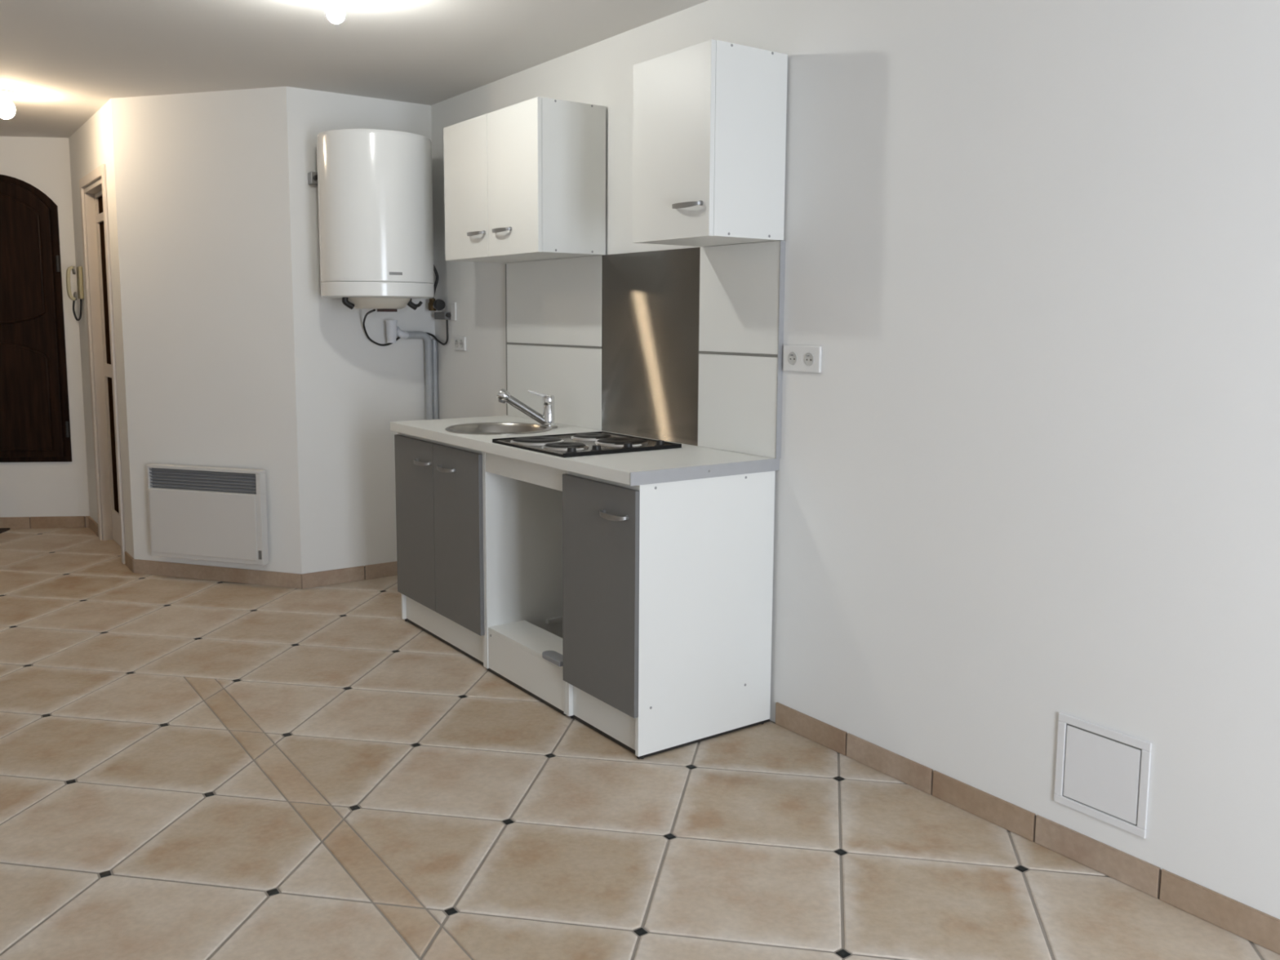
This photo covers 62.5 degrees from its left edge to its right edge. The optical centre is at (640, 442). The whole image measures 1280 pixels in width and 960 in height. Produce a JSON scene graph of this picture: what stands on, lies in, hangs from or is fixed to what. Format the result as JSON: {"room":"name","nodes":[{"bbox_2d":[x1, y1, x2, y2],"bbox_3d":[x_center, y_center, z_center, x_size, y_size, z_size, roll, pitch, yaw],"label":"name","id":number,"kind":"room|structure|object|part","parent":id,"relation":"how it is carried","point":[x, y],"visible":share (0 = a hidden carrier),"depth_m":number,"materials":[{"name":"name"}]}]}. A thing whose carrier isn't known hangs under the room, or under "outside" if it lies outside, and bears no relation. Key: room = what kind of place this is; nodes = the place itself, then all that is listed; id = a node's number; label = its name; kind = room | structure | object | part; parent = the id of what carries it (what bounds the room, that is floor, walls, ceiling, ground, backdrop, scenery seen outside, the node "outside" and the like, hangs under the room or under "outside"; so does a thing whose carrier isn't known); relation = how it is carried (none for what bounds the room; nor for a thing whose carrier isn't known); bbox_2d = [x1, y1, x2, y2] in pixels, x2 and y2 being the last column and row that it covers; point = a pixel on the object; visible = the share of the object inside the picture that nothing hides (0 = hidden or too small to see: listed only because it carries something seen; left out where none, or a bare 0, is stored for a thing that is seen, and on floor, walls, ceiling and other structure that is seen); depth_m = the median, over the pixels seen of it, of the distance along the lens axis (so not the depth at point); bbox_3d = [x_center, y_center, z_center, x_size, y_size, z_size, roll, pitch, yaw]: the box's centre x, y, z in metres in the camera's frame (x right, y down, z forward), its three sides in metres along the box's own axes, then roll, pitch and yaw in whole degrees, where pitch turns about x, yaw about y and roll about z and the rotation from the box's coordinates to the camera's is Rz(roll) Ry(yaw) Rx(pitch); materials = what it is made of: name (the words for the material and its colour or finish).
{"room":"kitchen","nodes":[
{"label":"kitchen","id":0,"kind":"room"},
{"bbox_2d":[0,136,89,517],"bbox_3d":[-5.209,-0.663,6.558,3.613,2.450,0.140,0,7,-6],"label":"wall","id":1,"kind":"structure","parent":0,"point":[27,489],"depth_m":6.70,"materials":[{"name":"paint"}]},
{"bbox_2d":[0,174,71,462],"bbox_3d":[-4.015,-0.762,6.581,0.778,1.795,0.052,0,7,-6],"label":"door","id":2,"kind":"structure","parent":1,"relation":"in","point":[35,423],"depth_m":6.60,"materials":[{"name":"brown wood"}]},
{"bbox_3d":[-4.011,-1.134,6.519,0.577,0.782,0.010,0,7,-6],"label":"raised panel","id":3,"kind":"part","parent":2,"relation":"part of","materials":[{"name":"brown wood"}]},
{"bbox_3d":[-4.011,-1.134,6.521,0.597,0.802,0.020,0,7,-6],"label":"moulding","id":4,"kind":"part","parent":2,"relation":"part of","materials":[{"name":"brown wood"}]},
{"bbox_3d":[-4.016,-0.283,6.619,0.577,0.665,0.010,0,7,-6],"label":"raised panel","id":5,"kind":"part","parent":2,"relation":"part of","materials":[{"name":"brown wood"}]},
{"bbox_3d":[-4.016,-0.283,6.621,0.597,0.685,0.020,0,7,-6],"label":"moulding","id":6,"kind":"part","parent":2,"relation":"part of","materials":[{"name":"brown wood"}]},
{"bbox_2d":[0,515,88,528],"bbox_3d":[-5.228,0.525,6.620,3.373,0.075,0.008,0,7,-6],"label":"baseboard","id":7,"kind":"structure","parent":1,"relation":"attached to","point":[65,522],"depth_m":6.77,"materials":[{"name":"tile"}]},
{"bbox_2d":[68,98,133,558],"bbox_3d":[-3.058,-0.599,6.115,0.140,2.450,1.480,-4,8,-35],"label":"wall","id":8,"kind":"structure","parent":0,"point":[91,145],"depth_m":5.74,"materials":[{"name":"paint"}]},
{"bbox_2d":[66,266,84,320],"bbox_3d":[-3.451,-0.907,6.438,0.084,0.332,0.096,-4,8,-35],"label":"handset","id":9,"kind":"object","parent":8,"relation":"attached to","point":[79,269],"visible":1,"depth_m":6.41,"materials":[{"name":"beige plastic"}]},
{"bbox_3d":[-3.443,-0.809,6.454,0.055,0.133,0.014,-6,9,-43],"label":"coiled cord","id":10,"kind":"part","parent":9,"relation":"part of","materials":[{"name":"black plastic"}]},
{"bbox_3d":[-3.425,-0.975,6.449,0.021,0.195,0.096,-4,8,-35],"label":"plate","id":11,"kind":"part","parent":9,"relation":"part of","materials":[{"name":"beige plastic"}]},
{"bbox_2d":[88,515,98,537],"bbox_3d":[-3.439,0.533,6.644,0.008,0.075,0.405,-4,8,-35],"label":"baseboard","id":12,"kind":"structure","parent":8,"relation":"attached to","point":[93,526],"depth_m":6.64,"materials":[{"name":"tile"}]},
{"bbox_2d":[79,163,125,564],"bbox_3d":[-3.017,-0.442,6.052,0.145,2.155,0.810,-4,8,-35],"label":"door","id":13,"kind":"structure","parent":8,"relation":"in","point":[95,206],"depth_m":6.25,"materials":[{"name":"white wood"}]},
{"bbox_3d":[-3.006,-1.355,5.958,0.011,0.100,0.569,-4,8,-35],"label":"pane","id":14,"kind":"part","parent":13,"relation":"part of","materials":[{"name":"black glass"}]},
{"bbox_3d":[-3.009,-0.851,6.017,0.011,0.825,0.569,-4,8,-35],"label":"pane","id":15,"kind":"part","parent":13,"relation":"part of","materials":[{"name":"black glass"}]},
{"bbox_3d":[-3.014,0.035,6.121,0.011,0.810,0.569,-4,8,-35],"label":"pane","id":16,"kind":"part","parent":13,"relation":"part of","materials":[{"name":"black glass"}]},
{"bbox_2d":[124,551,133,573],"bbox_3d":[-2.760,0.647,5.702,0.008,0.075,0.227,-4,8,-35],"label":"baseboard","id":17,"kind":"structure","parent":8,"relation":"attached to","point":[128,558],"depth_m":5.69,"materials":[{"name":"tile"}]},
{"bbox_2d":[111,86,302,573],"bbox_3d":[-2.170,-0.508,5.391,1.035,2.450,0.140,2,7,17],"label":"wall","id":18,"kind":"structure","parent":0,"point":[203,216],"depth_m":5.29,"materials":[{"name":"paint"}]},
{"bbox_2d":[146,463,268,564],"bbox_3d":[-2.209,0.363,5.391,0.686,0.478,0.071,2,7,17],"label":"panel radiator","id":19,"kind":"object","parent":18,"relation":"attached to","point":[199,513],"visible":1,"depth_m":5.36,"materials":[{"name":"metal"}]},
{"bbox_2d":[149,467,256,493],"bbox_3d":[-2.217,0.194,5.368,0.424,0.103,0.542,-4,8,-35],"label":"grille","id":20,"kind":"object","parent":19,"relation":"attached to","point":[162,480],"depth_m":5.36,"materials":[{"name":"grey metal"}]},
{"bbox_3d":[-2.228,0.417,5.369,0.644,0.333,0.006,2,7,17],"label":"plate","id":21,"kind":"part","parent":19,"relation":"part of","materials":[{"name":"paint"}]},
{"bbox_3d":[-1.905,0.565,5.286,0.016,0.045,0.003,2,7,17],"label":"control panel","id":22,"kind":"part","parent":19,"relation":"part of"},
{"bbox_2d":[133,559,302,588],"bbox_3d":[-2.199,0.679,5.457,1.042,0.075,0.008,2,7,17],"label":"baseboard","id":23,"kind":"structure","parent":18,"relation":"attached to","point":[268,578],"depth_m":5.45,"materials":[{"name":"tile"}]},
{"bbox_2d":[0,0,708,137],"bbox_3d":[-2.119,-1.528,3.136,4.680,0.100,11.040,-4,8,-35],"label":"ceiling","id":24,"kind":"structure","parent":0,"point":[63,60],"depth_m":4.26,"materials":[{"name":"paint"}]},
{"bbox_2d":[0,88,15,119],"bbox_3d":[-3.123,-1.656,5.184,0.100,0.132,0.100,-4,8,-35],"label":"bulb","id":25,"kind":"object","parent":24,"relation":"attached to","point":[7,109],"visible":1,"depth_m":5.16,"materials":[{"name":"glass"}]},
{"bbox_3d":[-3.123,-1.639,5.186,0.090,0.097,0.090,-4,8,-35],"label":"glass bulb","id":26,"kind":"part","parent":25,"relation":"part of","materials":[{"name":"white glass"}]},
{"bbox_3d":[-3.123,-1.716,5.177,0.100,0.012,0.100,-4,8,-35],"label":"ceiling plate","id":27,"kind":"part","parent":25,"relation":"part of","materials":[{"name":"plastic"}]},
{"bbox_2d":[326,0,345,23],"bbox_3d":[-1.007,-1.448,3.483,0.100,0.125,0.100,-4,8,-35],"label":"bulb","id":28,"kind":"object","parent":24,"relation":"attached to","point":[335,14],"visible":1,"depth_m":3.47,"materials":[{"name":"glass"}]},
{"bbox_2d":[285,86,435,573],"bbox_3d":[-1.434,-0.510,5.444,0.745,2.450,0.140,-4,8,-35],"label":"wall","id":29,"kind":"structure","parent":0,"point":[350,388],"depth_m":5.34,"materials":[{"name":"paint"}]},
{"bbox_2d":[301,560,397,588],"bbox_3d":[-1.399,0.677,5.520,0.749,0.075,0.008,-4,8,-35],"label":"baseboard","id":30,"kind":"structure","parent":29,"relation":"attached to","point":[323,578],"depth_m":5.44,"materials":[{"name":"tile"}]},
{"bbox_2d":[307,128,434,311],"bbox_3d":[-1.266,-1.039,5.068,0.540,0.819,0.554,-4,8,-35],"label":"water heater","id":31,"kind":"object","parent":29,"relation":"attached to","point":[375,186],"visible":1,"depth_m":4.83,"materials":[{"name":"white metal"}]},
{"bbox_2d":[362,309,448,346],"bbox_3d":[-1.200,-0.581,5.366,0.425,0.186,0.239,-4,8,-35],"label":"power cable","id":32,"kind":"object","parent":31,"relation":"hanging from","point":[372,310],"visible":0.93,"depth_m":5.42,"materials":[{"name":"black plastic"}]},
{"bbox_2d":[406,331,433,419],"bbox_3d":[-1.158,0.061,5.576,0.141,1.286,0.038,-4,8,-35],"label":"pipe","id":33,"kind":"object","parent":29,"relation":"attached to","point":[412,335],"visible":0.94,"depth_m":5.54,"materials":[{"name":"grey plastic"}]},
{"bbox_2d":[385,320,408,342],"bbox_3d":[-1.253,-0.568,5.414,0.060,0.115,0.122,5,8,33],"label":"tundish","id":34,"kind":"object","parent":33,"relation":"attached to","point":[393,331],"visible":1,"depth_m":5.37,"materials":[{"name":"white plastic"}]},
{"bbox_2d":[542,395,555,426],"bbox_3d":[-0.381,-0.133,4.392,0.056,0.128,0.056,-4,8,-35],"label":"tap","id":35,"kind":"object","parent":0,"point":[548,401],"depth_m":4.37,"materials":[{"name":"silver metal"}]},
{"bbox_2d":[0,527,1279,959],"bbox_3d":[-2.194,1.028,3.320,5.144,0.120,11.661,-4,8,-35],"label":"floor","id":36,"kind":"structure","parent":0,"point":[191,769],"depth_m":2.85,"materials":[{"name":"tile"}]},
{"bbox_2d":[0,528,10,533],"bbox_3d":[-4.322,0.576,6.493,0.660,0.010,0.400,0,7,-6],"label":"door mat","id":37,"kind":"object","parent":36,"relation":"on","point":[2,530],"visible":1,"depth_m":6.67,"materials":[{"name":"black fabric"}]},
{"bbox_2d":[394,432,488,669],"bbox_3d":[-0.633,0.401,4.518,0.600,0.865,0.815,-4,8,-35],"label":"base cabinet","id":38,"kind":"object","parent":36,"relation":"on","point":[439,486],"visible":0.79,"depth_m":4.32,"materials":[{"name":"white laminate"}]},
{"bbox_3d":[-0.845,0.354,4.855,0.550,0.853,0.016,-4,8,-35],"label":"panel","id":39,"kind":"part","parent":38,"relation":"part of","materials":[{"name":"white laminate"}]},
{"bbox_3d":[-0.963,0.337,4.527,0.016,0.707,0.398,-4,8,-35],"label":"door","id":40,"kind":"part","parent":38,"relation":"part of","materials":[{"name":"grey laminate"}]},
{"bbox_3d":[-0.915,0.085,4.391,0.034,0.020,0.141,-4,8,-35],"label":"handle","id":41,"kind":"part","parent":38,"relation":"part of","materials":[{"name":"silver metal"}]},
{"bbox_3d":[-0.827,0.019,4.332,0.014,0.065,0.781,-4,8,-35],"label":"rail","id":42,"kind":"part","parent":38,"relation":"part of","materials":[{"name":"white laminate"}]},
{"bbox_3d":[-0.781,0.108,4.205,0.034,0.020,0.141,-4,8,-35],"label":"handle","id":43,"kind":"part","parent":38,"relation":"part of","materials":[{"name":"silver metal"}]},
{"bbox_3d":[-0.726,0.377,4.199,0.016,0.707,0.408,-4,8,-35],"label":"door","id":44,"kind":"part","parent":38,"relation":"part of","materials":[{"name":"grey laminate"}]},
{"bbox_3d":[-0.380,0.433,4.210,0.550,0.853,0.016,-4,8,-35],"label":"panel","id":45,"kind":"part","parent":38,"relation":"part of","materials":[{"name":"white laminate"}]},
{"bbox_2d":[390,415,779,485],"bbox_3d":[-0.319,0.001,4.055,0.600,0.040,1.841,-4,8,-35],"label":"countertop","id":46,"kind":"structure","parent":38,"relation":"on","point":[689,462],"depth_m":3.50,"materials":[{"name":"white laminate"}]},
{"bbox_2d":[444,422,557,435],"bbox_3d":[-0.576,0.021,4.355,0.451,0.172,0.436,-4,8,-35],"label":"sink","id":47,"kind":"object","parent":46,"relation":"in","point":[491,428],"visible":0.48,"depth_m":4.49,"materials":[{"name":"silver metal"}]},
{"bbox_2d":[496,388,555,426],"bbox_3d":[-0.474,-0.145,4.382,0.244,0.154,0.056,0,7,-5],"label":"tap","id":48,"kind":"object","parent":46,"relation":"on","point":[548,418],"visible":1,"depth_m":4.37,"materials":[{"name":"silver metal"}]},
{"bbox_3d":[-0.474,-0.135,4.385,0.182,0.134,0.035,0,7,-4],"label":"spout","id":49,"kind":"part","parent":48,"relation":"part of","materials":[{"name":"silver metal"}]},
{"bbox_3d":[-0.423,-0.201,4.381,0.087,0.035,0.024,0,7,-4],"label":"lever","id":50,"kind":"part","parent":48,"relation":"part of","materials":[{"name":"silver metal"}]},
{"bbox_2d":[492,431,681,457],"bbox_3d":[-0.199,-0.003,3.809,0.488,0.026,0.505,-4,8,-35],"label":"cooktop","id":51,"kind":"object","parent":46,"relation":"in","point":[580,444],"visible":1,"depth_m":3.75,"materials":[{"name":"metal"}]},
{"bbox_3d":[-0.230,0.027,3.536,0.042,0.021,0.042,-4,8,-35],"label":"knob","id":52,"kind":"part","parent":51,"relation":"part of","materials":[{"name":"black plastic"}]},
{"bbox_3d":[-0.149,0.020,3.594,0.042,0.021,0.042,-4,8,-35],"label":"knob","id":53,"kind":"part","parent":51,"relation":"part of","materials":[{"name":"black plastic"}]},
{"bbox_3d":[-0.043,0.012,3.669,0.042,0.021,0.042,-4,8,-35],"label":"knob","id":54,"kind":"part","parent":51,"relation":"part of","materials":[{"name":"black plastic"}]},
{"bbox_3d":[0.071,0.004,3.750,0.042,0.021,0.042,-4,8,-35],"label":"knob","id":55,"kind":"part","parent":51,"relation":"part of","materials":[{"name":"black plastic"}]},
{"bbox_2d":[483,452,570,716],"bbox_3d":[-0.207,0.469,3.957,0.565,0.865,0.596,-4,8,-35],"label":"base cabinet","id":56,"kind":"object","parent":36,"relation":"on","point":[523,500],"depth_m":4.06,"materials":[{"name":"white laminate"}]},
{"bbox_3d":[-0.415,0.097,3.762,0.016,0.082,0.562,-4,8,-35],"label":"rail","id":57,"kind":"part","parent":56,"relation":"part of","materials":[{"name":"white laminate"}]},
{"bbox_3d":[-0.358,0.742,3.882,0.161,0.016,0.564,-4,8,-35],"label":"panel","id":58,"kind":"part","parent":56,"relation":"part of","materials":[{"name":"white laminate"}]},
{"bbox_3d":[-0.294,0.750,3.666,0.052,0.018,0.136,-4,8,-35],"label":"metal bracket","id":59,"kind":"part","parent":56,"relation":"part of","materials":[{"name":"grey metal"}]},
{"bbox_3d":[-0.032,0.491,3.727,0.550,0.853,0.016,-4,8,-35],"label":"panel","id":60,"kind":"part","parent":56,"relation":"part of","materials":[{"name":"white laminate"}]},
{"bbox_2d":[562,471,775,759],"bbox_3d":[0.076,0.521,3.533,0.600,0.865,0.425,-4,8,-35],"label":"base cabinet","id":61,"kind":"object","parent":36,"relation":"on","point":[668,587],"visible":0.98,"depth_m":3.37,"materials":[{"name":"white laminate"}]},
{"bbox_3d":[-0.022,0.493,3.712,0.550,0.853,0.016,-4,8,-35],"label":"panel","id":62,"kind":"part","parent":61,"relation":"part of","materials":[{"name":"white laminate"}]},
{"bbox_3d":[-0.133,0.477,3.375,0.016,0.707,0.421,-4,8,-35],"label":"door","id":63,"kind":"part","parent":61,"relation":"part of","materials":[{"name":"grey laminate"}]},
{"bbox_3d":[-0.118,0.139,3.348,0.014,0.065,0.389,-4,8,-35],"label":"rail","id":64,"kind":"part","parent":61,"relation":"part of","materials":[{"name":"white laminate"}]},
{"bbox_3d":[-0.089,0.226,3.245,0.034,0.020,0.141,-4,8,-35],"label":"handle","id":65,"kind":"part","parent":61,"relation":"part of","materials":[{"name":"silver metal"}]},
{"bbox_3d":[0.215,0.533,3.384,0.550,0.853,0.016,-4,8,-35],"label":"panel","id":66,"kind":"part","parent":61,"relation":"part of","materials":[{"name":"white laminate"}]},
{"bbox_2d":[431,0,1279,919],"bbox_3d":[0.908,-0.204,2.948,0.140,2.450,6.955,-4,8,-35],"label":"wall","id":67,"kind":"structure","parent":0,"point":[1028,473],"depth_m":2.73,"materials":[{"name":"paint"}]},
{"bbox_2d":[431,339,438,419],"bbox_3d":[-1.092,0.076,5.638,0.032,1.243,0.032,-4,8,-35],"label":"conduit pipe","id":68,"kind":"object","parent":67,"relation":"attached to","point":[434,343],"visible":0.4,"depth_m":5.58,"materials":[{"name":"grey plastic"}]},
{"bbox_2d":[427,298,444,311],"bbox_3d":[-1.058,-0.712,5.459,0.058,0.062,0.118,-4,8,-35],"label":"valve","id":69,"kind":"object","parent":67,"relation":"attached to","point":[438,304],"visible":0.95,"depth_m":5.42,"materials":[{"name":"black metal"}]},
{"bbox_2d":[431,264,439,298],"bbox_3d":[-1.072,-0.835,5.483,0.053,0.218,0.020,-4,8,-35],"label":"supply hose","id":70,"kind":"object","parent":69,"relation":"attached to","point":[434,267],"visible":0.69,"depth_m":5.48,"materials":[{"name":"black plastic"}]},
{"bbox_3d":[-1.034,-0.707,5.426,0.058,0.060,0.036,-4,8,-35],"label":"knob","id":71,"kind":"part","parent":69,"relation":"part of","materials":[{"name":"black plastic"}]},
{"bbox_2d":[434,311,450,319],"bbox_3d":[-1.019,-0.654,5.457,0.035,0.038,0.143,-4,8,-35],"label":"junction box","id":72,"kind":"object","parent":67,"relation":"attached to","point":[437,315],"visible":1,"depth_m":5.42,"materials":[{"name":"black plastic"}]},
{"bbox_2d":[450,302,456,320],"bbox_3d":[-0.954,-0.667,5.387,0.008,0.092,0.054,-4,8,-35],"label":"switch plate","id":73,"kind":"object","parent":67,"relation":"attached to","point":[453,304],"visible":1,"depth_m":5.38,"materials":[{"name":"plastic"}]},
{"bbox_2d":[454,336,466,351],"bbox_3d":[-0.918,-0.500,5.342,0.022,0.070,0.118,-4,8,-35],"label":"wall socket","id":74,"kind":"object","parent":67,"relation":"attached to","point":[460,341],"visible":1,"depth_m":5.33,"materials":[{"name":"plastic"}]},
{"bbox_2d":[505,263,507,415],"bbox_3d":[-0.617,-0.476,4.923,0.020,0.702,0.007,-4,8,-35],"label":"trim strip","id":75,"kind":"object","parent":67,"relation":"attached to","point":[505,264],"visible":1,"depth_m":4.91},
{"bbox_2d":[443,97,605,262],"bbox_3d":[-0.513,-1.066,4.426,0.353,0.578,0.826,-4,8,-35],"label":"upper cabinet","id":76,"kind":"object","parent":67,"relation":"attached to","point":[525,180],"visible":1,"depth_m":4.16,"materials":[{"name":"white laminate"}]},
{"bbox_3d":[-0.743,-1.077,4.516,0.018,0.577,0.410,-4,8,-35],"label":"door","id":77,"kind":"part","parent":76,"relation":"part of","materials":[{"name":"white laminate"}]},
{"bbox_3d":[-0.697,-0.876,4.429,0.034,0.020,0.141,-4,8,-35],"label":"handle","id":78,"kind":"part","parent":76,"relation":"part of","materials":[{"name":"silver metal"}]},
{"bbox_3d":[-0.565,-0.853,4.246,0.034,0.020,0.141,-4,8,-35],"label":"handle","id":79,"kind":"part","parent":76,"relation":"part of","materials":[{"name":"silver metal"}]},
{"bbox_3d":[-0.502,-1.037,4.182,0.018,0.577,0.412,-4,8,-35],"label":"door","id":80,"kind":"part","parent":76,"relation":"part of","materials":[{"name":"white laminate"}]},
{"bbox_3d":[-0.497,-0.789,4.471,0.291,0.016,0.793,-4,8,-35],"label":"panel","id":81,"kind":"part","parent":76,"relation":"part of","materials":[{"name":"white laminate"}]},
{"bbox_3d":[-0.261,-1.028,4.112,0.291,0.577,0.016,-4,8,-35],"label":"panel","id":82,"kind":"part","parent":76,"relation":"part of","materials":[{"name":"white laminate"}]},
{"bbox_2d":[506,255,601,346],"bbox_3d":[-0.381,-0.608,4.577,0.019,0.365,0.799,-4,8,-35],"label":"panel","id":83,"kind":"object","parent":67,"relation":"attached to","point":[555,301],"visible":1,"depth_m":4.54,"materials":[{"name":"white laminate"}]},
{"bbox_2d":[506,344,601,430],"bbox_3d":[-0.383,-0.253,4.619,0.019,0.332,0.799,-4,8,-35],"label":"panel","id":84,"kind":"object","parent":67,"relation":"attached to","point":[573,375],"visible":0.96,"depth_m":4.55,"materials":[{"name":"white laminate"}]},
{"bbox_2d":[506,342,601,348],"bbox_3d":[-0.382,-0.422,4.599,0.021,0.008,0.799,-4,8,-35],"label":"trim strip","id":85,"kind":"object","parent":67,"relation":"attached to","point":[508,343],"visible":1,"depth_m":4.55,"materials":[{"name":"grey metal"}]},
{"bbox_2d":[601,247,700,445],"bbox_3d":[0.034,-0.369,4.021,0.019,0.706,0.626,-4,8,-35],"label":"backsplash","id":86,"kind":"structure","parent":67,"relation":"attached to","point":[651,300],"depth_m":3.99,"materials":[{"name":"silver metal"}]},
{"bbox_2d":[632,39,787,246],"bbox_3d":[0.209,-0.944,3.423,0.353,0.578,0.407,-4,8,-35],"label":"upper cabinet","id":87,"kind":"object","parent":67,"relation":"attached to","point":[709,116],"visible":1,"depth_m":3.29,"materials":[{"name":"white laminate"}]},
{"bbox_3d":[0.113,-0.965,3.594,0.291,0.577,0.016,-4,8,-35],"label":"panel","id":88,"kind":"part","parent":87,"relation":"part of","materials":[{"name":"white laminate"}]},
{"bbox_3d":[0.100,-0.935,3.346,0.018,0.577,0.406,-4,8,-35],"label":"door","id":89,"kind":"part","parent":87,"relation":"part of","materials":[{"name":"white laminate"}]},
{"bbox_3d":[0.138,-0.735,3.271,0.034,0.020,0.141,-4,8,-35],"label":"handle","id":90,"kind":"part","parent":87,"relation":"part of","materials":[{"name":"silver metal"}]},
{"bbox_3d":[0.225,-0.667,3.469,0.291,0.016,0.374,-4,8,-35],"label":"panel","id":91,"kind":"part","parent":87,"relation":"part of","materials":[{"name":"white laminate"}]},
{"bbox_3d":[0.340,-0.927,3.279,0.291,0.577,0.016,-4,8,-35],"label":"panel","id":92,"kind":"part","parent":87,"relation":"part of","materials":[{"name":"white laminate"}]},
{"bbox_2d":[697,353,777,458],"bbox_3d":[0.334,-0.132,3.623,0.019,0.332,0.411,-4,8,-35],"label":"panel","id":93,"kind":"object","parent":67,"relation":"attached to","point":[737,393],"visible":1,"depth_m":3.61,"materials":[{"name":"white laminate"}]},
{"bbox_2d":[697,351,777,357],"bbox_3d":[0.335,-0.301,3.603,0.021,0.008,0.411,-4,8,-35],"label":"trim strip","id":94,"kind":"object","parent":67,"relation":"attached to","point":[699,352],"visible":1,"depth_m":3.59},
{"bbox_2d":[698,240,779,354],"bbox_3d":[0.337,-0.487,3.582,0.019,0.365,0.411,-4,8,-35],"label":"panel","id":95,"kind":"object","parent":67,"relation":"attached to","point":[739,283],"visible":1,"depth_m":3.56,"materials":[{"name":"white laminate"}]},
{"bbox_2d":[775,240,785,458],"bbox_3d":[0.456,-0.297,3.433,0.021,0.706,0.003,-4,8,-35],"label":"trim strip","id":96,"kind":"object","parent":67,"relation":"attached to","point":[782,243],"visible":1,"depth_m":3.43,"materials":[{"name":"metal"}]},
{"bbox_2d":[782,345,822,373],"bbox_3d":[0.510,-0.266,3.359,0.022,0.083,0.165,-4,8,-35],"label":"wall socket","id":97,"kind":"object","parent":67,"relation":"attached to","point":[802,358],"visible":1,"depth_m":3.35,"materials":[{"name":"plastic"}]},
{"bbox_2d":[775,702,1279,954],"bbox_3d":[1.619,1.112,1.960,0.008,0.075,3.994,-4,8,-35],"label":"baseboard","id":98,"kind":"structure","parent":67,"relation":"attached to","point":[1259,927],"depth_m":2.72,"materials":[{"name":"tile"}]},
{"bbox_2d":[1053,711,1151,838],"bbox_3d":[1.138,0.818,2.607,0.006,0.238,0.243,-4,8,-35],"label":"access hatch","id":99,"kind":"object","parent":67,"relation":"attached to","point":[1107,771],"visible":1,"depth_m":2.60,"materials":[{"name":"plastic"}]}
]}

